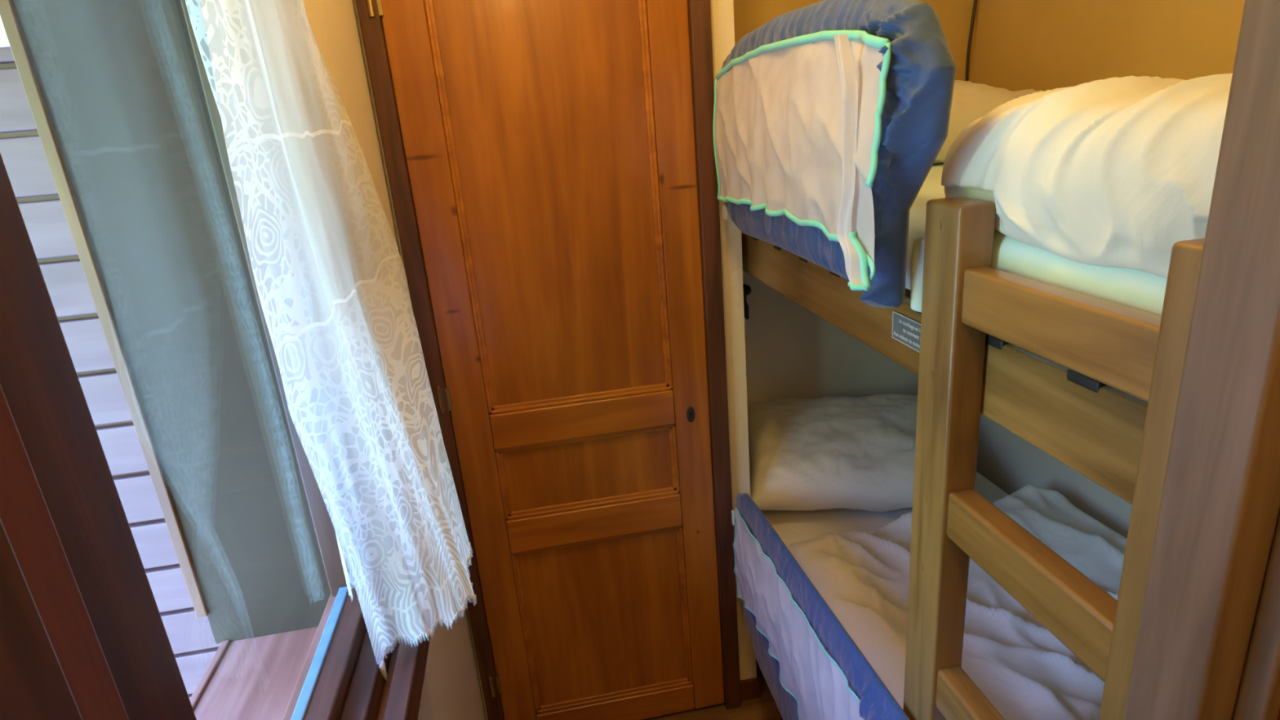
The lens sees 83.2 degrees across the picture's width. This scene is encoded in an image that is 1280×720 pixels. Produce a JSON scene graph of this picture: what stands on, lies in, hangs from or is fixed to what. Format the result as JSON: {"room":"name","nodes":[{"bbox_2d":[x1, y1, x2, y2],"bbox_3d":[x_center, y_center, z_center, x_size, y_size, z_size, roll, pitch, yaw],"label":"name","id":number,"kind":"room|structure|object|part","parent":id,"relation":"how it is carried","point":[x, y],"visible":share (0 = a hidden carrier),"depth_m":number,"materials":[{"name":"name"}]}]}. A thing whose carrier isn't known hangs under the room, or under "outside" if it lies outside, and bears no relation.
{"room":"bunk bedroom","nodes":[
{"label":"bunk bedroom","id":0,"kind":"room"},
{"bbox_2d":[220,0,486,719],"bbox_3d":[-0.433,0.334,0.391,0.290,2.450,2.680,-7,19,-8],"label":"wall","id":1,"kind":"structure","parent":0,"point":[451,688],"depth_m":1.39,"materials":[{"name":"beige paint"}]},
{"bbox_2d":[0,0,208,617],"bbox_3d":[-0.722,-0.106,0.964,0.016,1.055,0.032,-7,19,-8],"label":"strip","id":2,"kind":"object","parent":1,"relation":"attached to","point":[8,14],"visible":0.75,"depth_m":0.95,"materials":[{"name":"brown wood"}]},
{"bbox_2d":[13,0,330,644],"bbox_3d":[-0.609,-0.092,0.985,0.215,1.112,0.012,-7,19,-8],"label":"curtain","id":3,"kind":"object","parent":1,"relation":"in","point":[119,81],"depth_m":0.98,"materials":[{"name":"fabric"}]},
{"bbox_2d":[0,0,430,719],"bbox_3d":[-0.484,-0.003,0.655,0.328,1.232,0.895,-7,19,-8],"label":"window","id":4,"kind":"structure","parent":1,"relation":"in","point":[83,636],"depth_m":0.51,"materials":[{"name":"brown wood"}]},
{"bbox_3d":[-0.302,0.102,0.295,0.030,1.232,0.095,-7,19,-8],"label":"casing","id":5,"kind":"part","parent":4,"relation":"part of","materials":[{"name":"red wood"}]},
{"bbox_3d":[-0.512,0.549,0.840,0.184,0.035,0.702,-7,19,-8],"label":"sill","id":6,"kind":"part","parent":4,"relation":"part of","materials":[{"name":"red wood"}]},
{"bbox_3d":[-0.426,0.476,0.884,0.019,0.068,0.580,-7,19,-8],"label":"sash rail","id":7,"kind":"part","parent":4,"relation":"part of","materials":[{"name":"red wood"}]},
{"bbox_3d":[-0.393,0.454,0.883,0.043,0.055,0.580,-7,19,-8],"label":"sash rail","id":8,"kind":"part","parent":4,"relation":"part of","materials":[{"name":"brown wood"}]},
{"bbox_3d":[-0.345,0.501,0.862,0.034,0.087,0.684,-7,19,-8],"label":"frame","id":9,"kind":"part","parent":4,"relation":"part of","materials":[{"name":"brown wood"}]},
{"bbox_3d":[-0.303,0.497,0.849,0.046,0.052,0.800,-7,19,-8],"label":"sill","id":10,"kind":"part","parent":4,"relation":"part of","materials":[{"name":"brown wood"}]},
{"bbox_2d":[353,0,756,719],"bbox_3d":[-0.168,-0.189,1.890,0.773,2.450,0.440,-7,19,-8],"label":"wall","id":11,"kind":"structure","parent":0,"point":[722,28],"depth_m":1.77,"materials":[{"name":"beige paint"}]},
{"bbox_2d":[366,0,724,719],"bbox_3d":[-0.154,0.030,1.721,0.642,2.120,0.054,-7,19,-8],"label":"door","id":12,"kind":"structure","parent":11,"relation":"in","point":[549,145],"depth_m":1.69,"materials":[{"name":"brown wood"}]},
{"bbox_3d":[-0.181,-0.390,1.586,0.447,1.035,0.017,-7,19,-8],"label":"moulding","id":13,"kind":"part","parent":12,"relation":"part of","materials":[{"name":"brown wood"}]},
{"bbox_3d":[-0.183,-0.393,1.596,0.447,1.035,0.015,-7,19,-8],"label":"panel","id":14,"kind":"part","parent":12,"relation":"part of","materials":[{"name":"brown wood"}]},
{"bbox_3d":[-0.137,0.141,1.768,0.447,0.091,0.038,-7,19,-8],"label":"rail","id":15,"kind":"part","parent":12,"relation":"part of","materials":[{"name":"brown wood"}]},
{"bbox_3d":[-0.127,0.275,1.819,0.447,0.196,0.015,-7,19,-8],"label":"panel","id":16,"kind":"part","parent":12,"relation":"part of","materials":[{"name":"brown wood"}]},
{"bbox_3d":[-0.125,0.278,1.809,0.447,0.196,0.017,-7,19,-8],"label":"moulding","id":17,"kind":"part","parent":12,"relation":"part of","materials":[{"name":"brown wood"}]},
{"bbox_3d":[-0.114,0.413,1.859,0.447,0.093,0.038,-7,19,-8],"label":"rail","id":18,"kind":"part","parent":12,"relation":"part of","materials":[{"name":"brown wood"}]},
{"bbox_3d":[-0.090,0.704,1.951,0.447,0.519,0.017,-7,19,-8],"label":"moulding","id":19,"kind":"part","parent":12,"relation":"part of","materials":[{"name":"brown wood"}]},
{"bbox_3d":[-0.091,0.701,1.961,0.447,0.519,0.015,-7,19,-8],"label":"panel","id":20,"kind":"part","parent":12,"relation":"part of","materials":[{"name":"brown wood"}]},
{"bbox_3d":[-0.067,0.989,2.051,0.447,0.086,0.038,-7,19,-8],"label":"rail","id":21,"kind":"part","parent":12,"relation":"part of","materials":[{"name":"brown wood"}]},
{"bbox_3d":[0.126,0.135,1.791,0.021,0.042,0.004,-7,19,-8],"label":"keyhole plate","id":22,"kind":"part","parent":12,"relation":"part of","materials":[{"name":"metal"}]},
{"bbox_2d":[355,0,741,719],"bbox_3d":[-0.146,0.002,1.724,0.706,2.190,0.074,-7,19,-8],"label":"door frame","id":23,"kind":"structure","parent":11,"relation":"attached to","point":[699,11],"depth_m":1.65,"materials":[{"name":"brown wood"}]},
{"bbox_2d":[739,675,759,701],"bbox_3d":[0.278,0.895,2.310,0.065,0.065,0.452,-7,19,-8],"label":"baseboard","id":24,"kind":"structure","parent":11,"relation":"attached to","point":[749,688],"depth_m":2.10,"materials":[{"name":"brown wood"}]},
{"bbox_2d":[641,658,782,719],"bbox_3d":[0.594,1.312,1.164,1.750,0.050,3.200,-7,19,-8],"label":"floor","id":25,"kind":"structure","parent":0,"point":[763,708],"depth_m":2.07,"materials":[{"name":"brown wood"}]},
{"bbox_2d":[741,231,1147,504],"bbox_3d":[0.781,0.422,1.553,0.809,1.358,1.710,-7,19,-8],"label":"bunk bed","id":26,"kind":"object","parent":25,"relation":"on","point":[1092,427],"visible":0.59,"depth_m":0.81,"materials":[{"name":"brown wood"}]},
{"bbox_2d":[751,471,1008,690],"bbox_3d":[0.799,0.627,1.623,0.747,0.117,1.572,-7,19,-8],"label":"mattress","id":27,"kind":"object","parent":26,"relation":"on","point":[792,526],"visible":0.02,"depth_m":2.03,"materials":[{"name":"white fabric"}]},
{"bbox_2d":[731,493,910,719],"bbox_3d":[0.323,0.642,1.536,0.065,0.515,0.872,-7,19,-8],"label":"guard","id":28,"kind":"object","parent":27,"relation":"attached to","point":[804,682],"visible":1,"depth_m":1.46,"materials":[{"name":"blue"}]},
{"bbox_3d":[0.314,0.605,1.498,0.024,0.290,0.779,-7,19,-8],"label":"panel","id":29,"kind":"part","parent":28,"relation":"part of","materials":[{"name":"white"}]},
{"bbox_2d":[746,393,917,512],"bbox_3d":[0.614,0.268,2.134,0.620,0.248,0.443,-3,19,6],"label":"pillow","id":30,"kind":"object","parent":27,"relation":"on","point":[824,452],"visible":0.84,"depth_m":2.02,"materials":[{"name":"white fabric"}]},
{"bbox_2d":[786,483,1126,719],"bbox_3d":[0.840,0.564,1.393,0.764,0.137,1.183,-7,19,-8],"label":"duvet","id":31,"kind":"object","parent":27,"relation":"on","point":[1025,672],"visible":0.42,"depth_m":1.56,"materials":[{"name":"white fabric"}]},
{"bbox_3d":[0.387,-0.035,1.015,0.003,0.041,0.120,-7,19,-8],"label":"warning plate","id":32,"kind":"part","parent":26,"relation":"part of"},
{"bbox_2d":[905,162,1167,315],"bbox_3d":[0.698,-0.275,1.313,0.840,0.123,1.685,-7,19,-8],"label":"mattress","id":33,"kind":"object","parent":26,"relation":"on","point":[1140,290],"visible":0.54,"depth_m":0.75,"materials":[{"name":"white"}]},
{"bbox_2d":[712,0,956,308],"bbox_3d":[0.232,-0.350,1.181,0.100,0.410,0.860,-7,19,-8],"label":"guard","id":34,"kind":"object","parent":33,"relation":"attached to","point":[831,117],"visible":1,"depth_m":0.94,"materials":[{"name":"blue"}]},
{"bbox_3d":[0.224,-0.354,1.173,0.035,0.294,0.759,-7,19,-6],"label":"panel","id":35,"kind":"part","parent":34,"relation":"part of","materials":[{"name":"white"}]},
{"bbox_2d":[933,80,1043,164],"bbox_3d":[0.650,-0.574,1.744,0.620,0.204,0.498,-9,19,-13],"label":"pillow","id":36,"kind":"object","parent":33,"relation":"on","point":[971,102],"visible":0.17,"depth_m":1.56,"materials":[{"name":"white fabric"}]},
{"bbox_2d":[941,73,1232,279],"bbox_3d":[0.799,-0.222,0.725,0.831,0.168,0.488,-7,19,-8],"label":"duvet","id":37,"kind":"object","parent":33,"relation":"on","point":[1115,171],"visible":0.72,"depth_m":0.66,"materials":[{"name":"white fabric"}]},
{"bbox_2d":[902,196,1204,719],"bbox_3d":[0.458,0.581,0.913,0.046,1.512,0.412,-7,19,-8],"label":"ladder","id":38,"kind":"object","parent":26,"relation":"attached to","point":[1138,353],"visible":0.73,"depth_m":0.80,"materials":[{"name":"brown wood"}]},
{"bbox_2d":[1123,0,1279,719],"bbox_3d":[0.390,0.226,0.509,0.048,2.450,0.055,-7,19,-8],"label":"post","id":39,"kind":"object","parent":25,"relation":"on","point":[1219,513],"visible":0.83,"depth_m":0.44,"materials":[{"name":"brown wood"}]},
{"bbox_2d":[733,0,977,454],"bbox_3d":[0.619,-0.371,2.240,0.917,2.450,0.060,-7,19,-8],"label":"wall","id":40,"kind":"structure","parent":0,"point":[791,350],"depth_m":2.29,"materials":[{"name":"beige paint"}]},
{"bbox_2d":[742,284,751,319],"bbox_3d":[0.317,-0.178,2.188,0.032,0.110,0.052,-7,19,-8],"label":"wall hook","id":41,"kind":"object","parent":40,"relation":"attached to","point":[747,289],"visible":0.65,"depth_m":2.18,"materials":[{"name":"black plastic"}]},
{"bbox_2d":[964,0,977,80],"bbox_3d":[0.941,-1.047,2.030,0.020,0.751,0.017,-7,19,-8],"label":"cable","id":42,"kind":"object","parent":40,"relation":"attached to","point":[966,74],"visible":0.61,"depth_m":2.07,"materials":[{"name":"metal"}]},
{"bbox_2d":[972,0,1244,538],"bbox_3d":[1.204,-0.136,1.388,0.060,2.450,1.880,-7,19,-8],"label":"wall","id":43,"kind":"structure","parent":0,"point":[1037,45],"depth_m":1.77,"materials":[{"name":"beige paint"}]},
{"bbox_3d":[0.910,0.182,0.510,0.960,2.450,0.060,-7,19,-8],"label":"wall","id":44,"kind":"structure","parent":0,"visible":0},
{"bbox_2d":[1232,515,1279,719],"bbox_3d":[0.414,0.235,0.476,0.032,2.450,0.020,-7,19,-8],"label":"post","id":45,"kind":"object","parent":44,"relation":"attached to","point":[1259,695],"visible":1,"depth_m":0.46,"materials":[{"name":"brown wood"}]},
{"bbox_2d":[1276,708,1279,719],"bbox_3d":[0.526,0.422,-0.113,0.024,2.450,1.237,-7,19,-8],"label":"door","id":46,"kind":"structure","parent":44,"relation":"in","point":[1278,714],"depth_m":0.46,"materials":[{"name":"brown wood"}]},
{"bbox_3d":[-0.430,-0.623,0.597,0.028,0.028,0.828,-7,19,-8],"label":"curtain rod","id":47,"kind":"object","parent":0,"visible":0},
{"bbox_2d":[185,0,476,680],"bbox_3d":[-0.387,-0.133,0.952,0.190,1.130,0.471,-7,19,-8],"label":"lace curtain","id":48,"kind":"object","parent":47,"relation":"hanging from","point":[327,266],"visible":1,"depth_m":0.92,"materials":[{"name":"white fabric"}]},
{"label":"outside","id":49,"kind":"structure","parent":0,"visible":0},
{"bbox_2d":[0,45,220,698],"bbox_3d":[-1.599,0.437,1.065,1.838,1.552,0.040,-7,19,-8],"label":"wall","id":50,"kind":"structure","parent":49,"point":[193,645],"depth_m":1.05,"materials":[{"name":"white wood"}]}
]}

